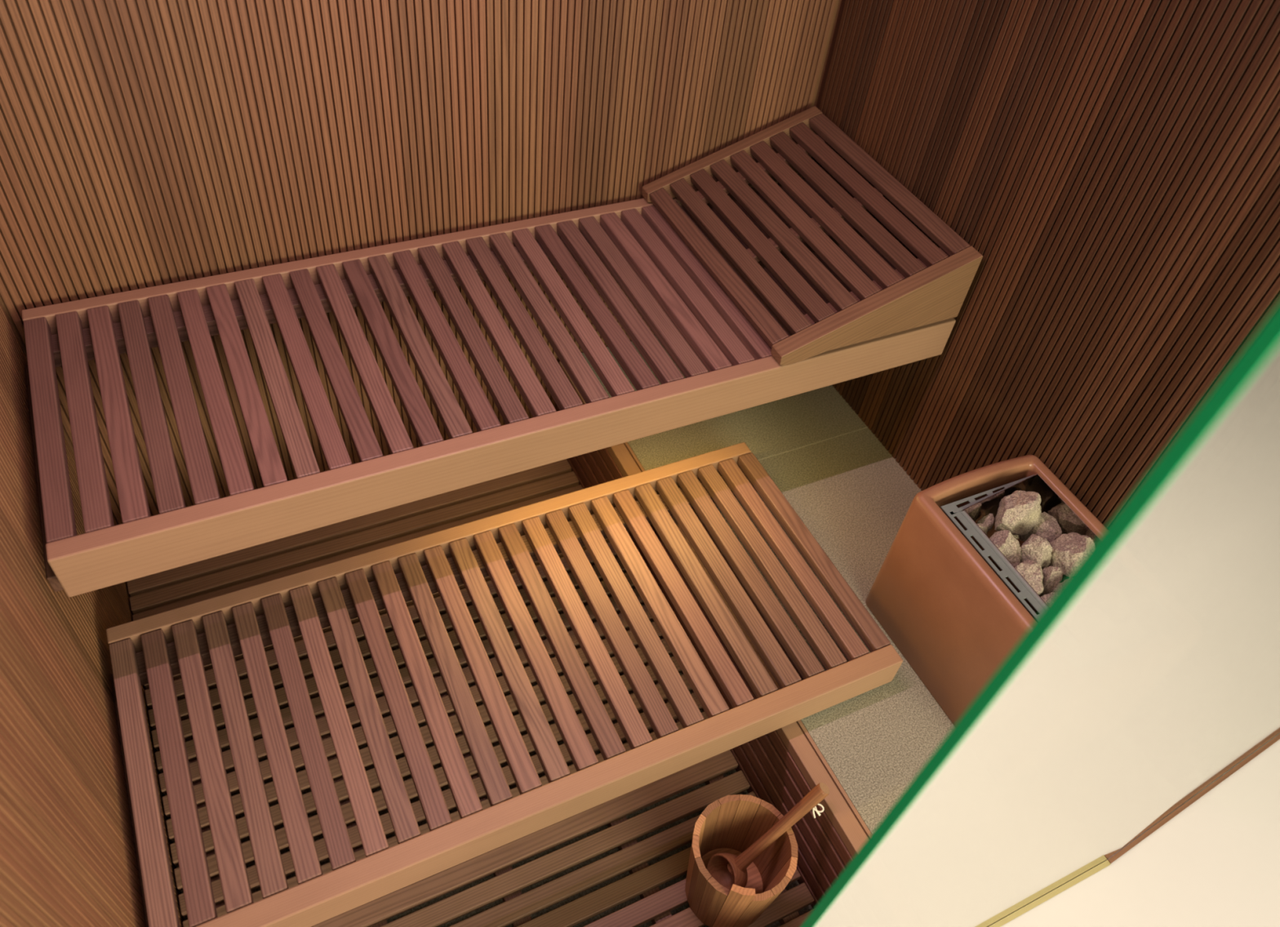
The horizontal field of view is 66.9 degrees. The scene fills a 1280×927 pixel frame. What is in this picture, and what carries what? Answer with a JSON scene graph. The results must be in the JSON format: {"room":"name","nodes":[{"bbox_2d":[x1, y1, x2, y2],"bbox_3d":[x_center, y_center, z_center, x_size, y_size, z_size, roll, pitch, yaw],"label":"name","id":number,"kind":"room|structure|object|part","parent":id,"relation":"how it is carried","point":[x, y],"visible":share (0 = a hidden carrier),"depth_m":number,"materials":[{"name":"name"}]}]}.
{"room":"sauna","nodes":[
{"label":"sauna","id":0,"kind":"room"},
{"bbox_2d":[0,303,184,926],"bbox_3d":[-0.927,0.127,1.317,0.031,2.190,1.770,-16,52,-21],"label":"wall","id":1,"kind":"structure","parent":0,"point":[68,853],"depth_m":1.55,"materials":[{"name":"brown wood"}]},
{"bbox_2d":[0,0,841,525],"bbox_3d":[-0.417,-0.745,2.186,2.051,2.190,0.031,-16,52,-21],"label":"wall","id":2,"kind":"structure","parent":0,"point":[144,144],"depth_m":2.08,"materials":[{"name":"brown wood"}]},
{"bbox_2d":[21,173,955,596],"bbox_3d":[-0.281,-0.273,2.188,1.958,0.150,0.689,-16,52,-21],"label":"bench","id":3,"kind":"object","parent":2,"relation":"attached to","point":[744,373],"visible":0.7,"depth_m":2.00,"materials":[{"name":"brown wood"}]},
{"bbox_3d":[-0.408,-0.527,2.353,1.920,0.075,0.035,-16,52,-21],"label":"rail","id":4,"kind":"part","parent":3,"relation":"part of","materials":[{"name":"brown wood"}]},
{"bbox_2d":[641,106,982,364],"bbox_3d":[0.383,-0.574,2.323,0.496,0.185,0.694,-16,52,-21],"label":"sauna backrest","id":5,"kind":"object","parent":3,"relation":"on","point":[931,287],"visible":1,"depth_m":2.27,"materials":[{"name":"brown wood"}]},
{"bbox_2d":[146,542,813,926],"bbox_3d":[-0.427,0.709,2.353,1.347,0.025,1.768,-16,52,-21],"label":"floor","id":6,"kind":"structure","parent":0,"point":[808,908],"depth_m":2.20,"materials":[{"name":"stone"}]},
{"bbox_2d":[126,458,814,926],"bbox_3d":[-0.450,0.694,2.310,1.235,0.055,1.718,-16,52,-21],"label":"duckboard","id":7,"kind":"object","parent":6,"relation":"on","point":[154,593],"visible":0.49,"depth_m":2.26,"materials":[{"name":"brown wood"}]},
{"bbox_2d":[684,794,797,926],"bbox_3d":[0.202,0.840,2.026,0.216,0.292,0.214,-16,52,-21],"label":"bucket","id":8,"kind":"object","parent":7,"relation":"on","point":[731,824],"visible":0.93,"depth_m":2.02,"materials":[{"name":"brown wood"}]},
{"bbox_2d":[706,782,829,890],"bbox_3d":[0.263,0.776,2.001,0.225,0.316,0.090,-16,52,-21],"label":"ladle","id":9,"kind":"object","parent":8,"relation":"in","point":[728,869],"visible":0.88,"depth_m":2.01,"materials":[{"name":"brown wood"}]},
{"bbox_2d":[706,852,747,890],"bbox_3d":[0.187,0.870,2.057,0.081,0.092,0.090,-16,52,-21],"label":"cup","id":10,"kind":"object","parent":9,"relation":"on","point":[728,869],"depth_m":2.06,"materials":[{"name":"brown wood"}]},
{"bbox_2d":[556,405,853,908],"bbox_3d":[0.144,0.434,2.442,0.048,0.323,1.750,-16,52,-21],"label":"wall","id":11,"kind":"structure","parent":0,"point":[771,771],"depth_m":2.17,"materials":[{"name":"brown wood"}]},
{"bbox_2d":[559,360,871,857],"bbox_3d":[0.164,0.316,2.315,0.049,0.035,1.750,-16,52,-21],"label":"trim","id":12,"kind":"structure","parent":11,"relation":"on","point":[838,806],"depth_m":2.04,"materials":[{"name":"brown wood"}]},
{"bbox_2d":[581,335,1279,926],"bbox_3d":[0.658,1.171,1.777,5.800,0.300,4.010,-16,52,-21],"label":"floor","id":13,"kind":"structure","parent":0,"point":[844,485],"depth_m":2.10,"materials":[{"name":"stone"}]},
{"bbox_2d":[106,441,902,926],"bbox_3d":[-0.271,0.427,2.083,1.538,0.125,0.703,-16,52,-21],"label":"bench","id":14,"kind":"object","parent":13,"relation":"on","point":[153,649],"visible":1,"depth_m":1.99,"materials":[{"name":"brown wood"}]},
{"bbox_3d":[-0.404,0.177,2.260,1.516,0.075,0.038,-16,52,-21],"label":"rail","id":15,"kind":"part","parent":14,"relation":"part of","materials":[{"name":"brown wood"}]},
{"bbox_2d":[866,454,1106,724],"bbox_3d":[0.816,0.314,2.091,0.343,0.424,0.519,-16,52,-21],"label":"heater","id":16,"kind":"object","parent":13,"relation":"on","point":[953,605],"depth_m":2.04,"materials":[{"name":"metal"}]},
{"bbox_3d":[0.720,0.151,2.083,0.070,0.080,0.046,-16,52,-21],"label":"heater stone","id":17,"kind":"part","parent":16,"relation":"part of","materials":[{"name":"grey stone"}]},
{"bbox_3d":[0.753,0.136,2.111,0.033,0.064,0.030,2,47,-6],"label":"heater stone","id":18,"kind":"part","parent":16,"relation":"part of","materials":[{"name":"grey stone"}]},
{"bbox_3d":[0.841,0.202,1.964,0.262,0.003,0.420,-16,52,-21],"label":"slotted frame","id":19,"kind":"part","parent":16,"relation":"part of","materials":[{"name":"metal"}]},
{"bbox_3d":[0.762,0.188,2.034,0.079,0.099,0.074,32,51,20],"label":"heater stone","id":20,"kind":"part","parent":16,"relation":"part of","materials":[{"name":"grey stone"}]},
{"bbox_3d":[0.803,0.102,2.076,0.109,0.120,0.083,-16,52,-21],"label":"heater stone","id":21,"kind":"part","parent":16,"relation":"part of","materials":[{"name":"grey stone"}]},
{"bbox_2d":[955,473,1098,619],"bbox_3d":[0.855,0.239,2.013,0.224,0.132,0.418,-16,52,-21],"label":"basket","id":22,"kind":"object","parent":16,"relation":"on","point":[1071,517],"depth_m":2.07,"materials":[{"name":"silver metal"}]},
{"bbox_3d":[0.798,0.243,1.988,0.076,0.088,0.076,-16,52,-21],"label":"heater stone","id":23,"kind":"part","parent":16,"relation":"part of","materials":[{"name":"grey stone"}]},
{"bbox_3d":[0.838,0.180,2.032,0.067,0.090,0.078,34,52,22],"label":"heater stone","id":24,"kind":"part","parent":16,"relation":"part of","materials":[{"name":"grey stone"}]},
{"bbox_3d":[0.870,0.147,2.107,0.072,0.092,0.099,-16,52,-21],"label":"heater stone","id":25,"kind":"part","parent":16,"relation":"part of","materials":[{"name":"grey stone"}]},
{"bbox_3d":[0.838,0.290,1.948,0.082,0.084,0.073,-16,52,-21],"label":"heater stone","id":26,"kind":"part","parent":16,"relation":"part of","materials":[{"name":"grey stone"}]},
{"bbox_3d":[0.850,0.246,2.012,0.043,0.087,0.038,15,48,7],"label":"heater stone","id":27,"kind":"part","parent":16,"relation":"part of","materials":[{"name":"grey stone"}]},
{"bbox_3d":[0.880,0.269,1.979,0.061,0.090,0.053,20,48,10],"label":"heater stone","id":28,"kind":"part","parent":16,"relation":"part of","materials":[{"name":"grey stone"}]},
{"bbox_3d":[0.907,0.191,2.025,0.089,0.101,0.096,-16,52,-21],"label":"heater stone","id":29,"kind":"part","parent":16,"relation":"part of","materials":[{"name":"grey stone"}]},
{"bbox_2d":[800,302,1279,926],"bbox_3d":[1.240,0.095,1.394,2.479,1.825,0.068,-18,53,-23],"label":"glass panel","id":30,"kind":"object","parent":13,"relation":"on","point":[1152,672],"visible":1,"depth_m":0.85,"materials":[{"name":"green"}]},
{"bbox_3d":[1.669,-0.054,1.586,1.494,1.821,0.001,-20,53,-24],"label":"pane","id":31,"kind":"part","parent":30,"relation":"part of","materials":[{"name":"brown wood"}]},
{"bbox_2d":[811,0,1279,527],"bbox_3d":[0.876,-0.517,1.904,0.031,1.830,1.755,-16,52,-21],"label":"wall","id":32,"kind":"structure","parent":0,"point":[1112,167],"depth_m":1.94,"materials":[{"name":"brown wood"}]},
{"bbox_2d":[1107,733,1279,863],"bbox_3d":[1.582,0.564,2.251,1.494,0.006,0.008,-20,53,-24],"label":"trim","id":33,"kind":"structure","parent":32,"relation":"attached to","point":[1276,738],"depth_m":2.05,"materials":[{"name":"brown wood"}]}
]}

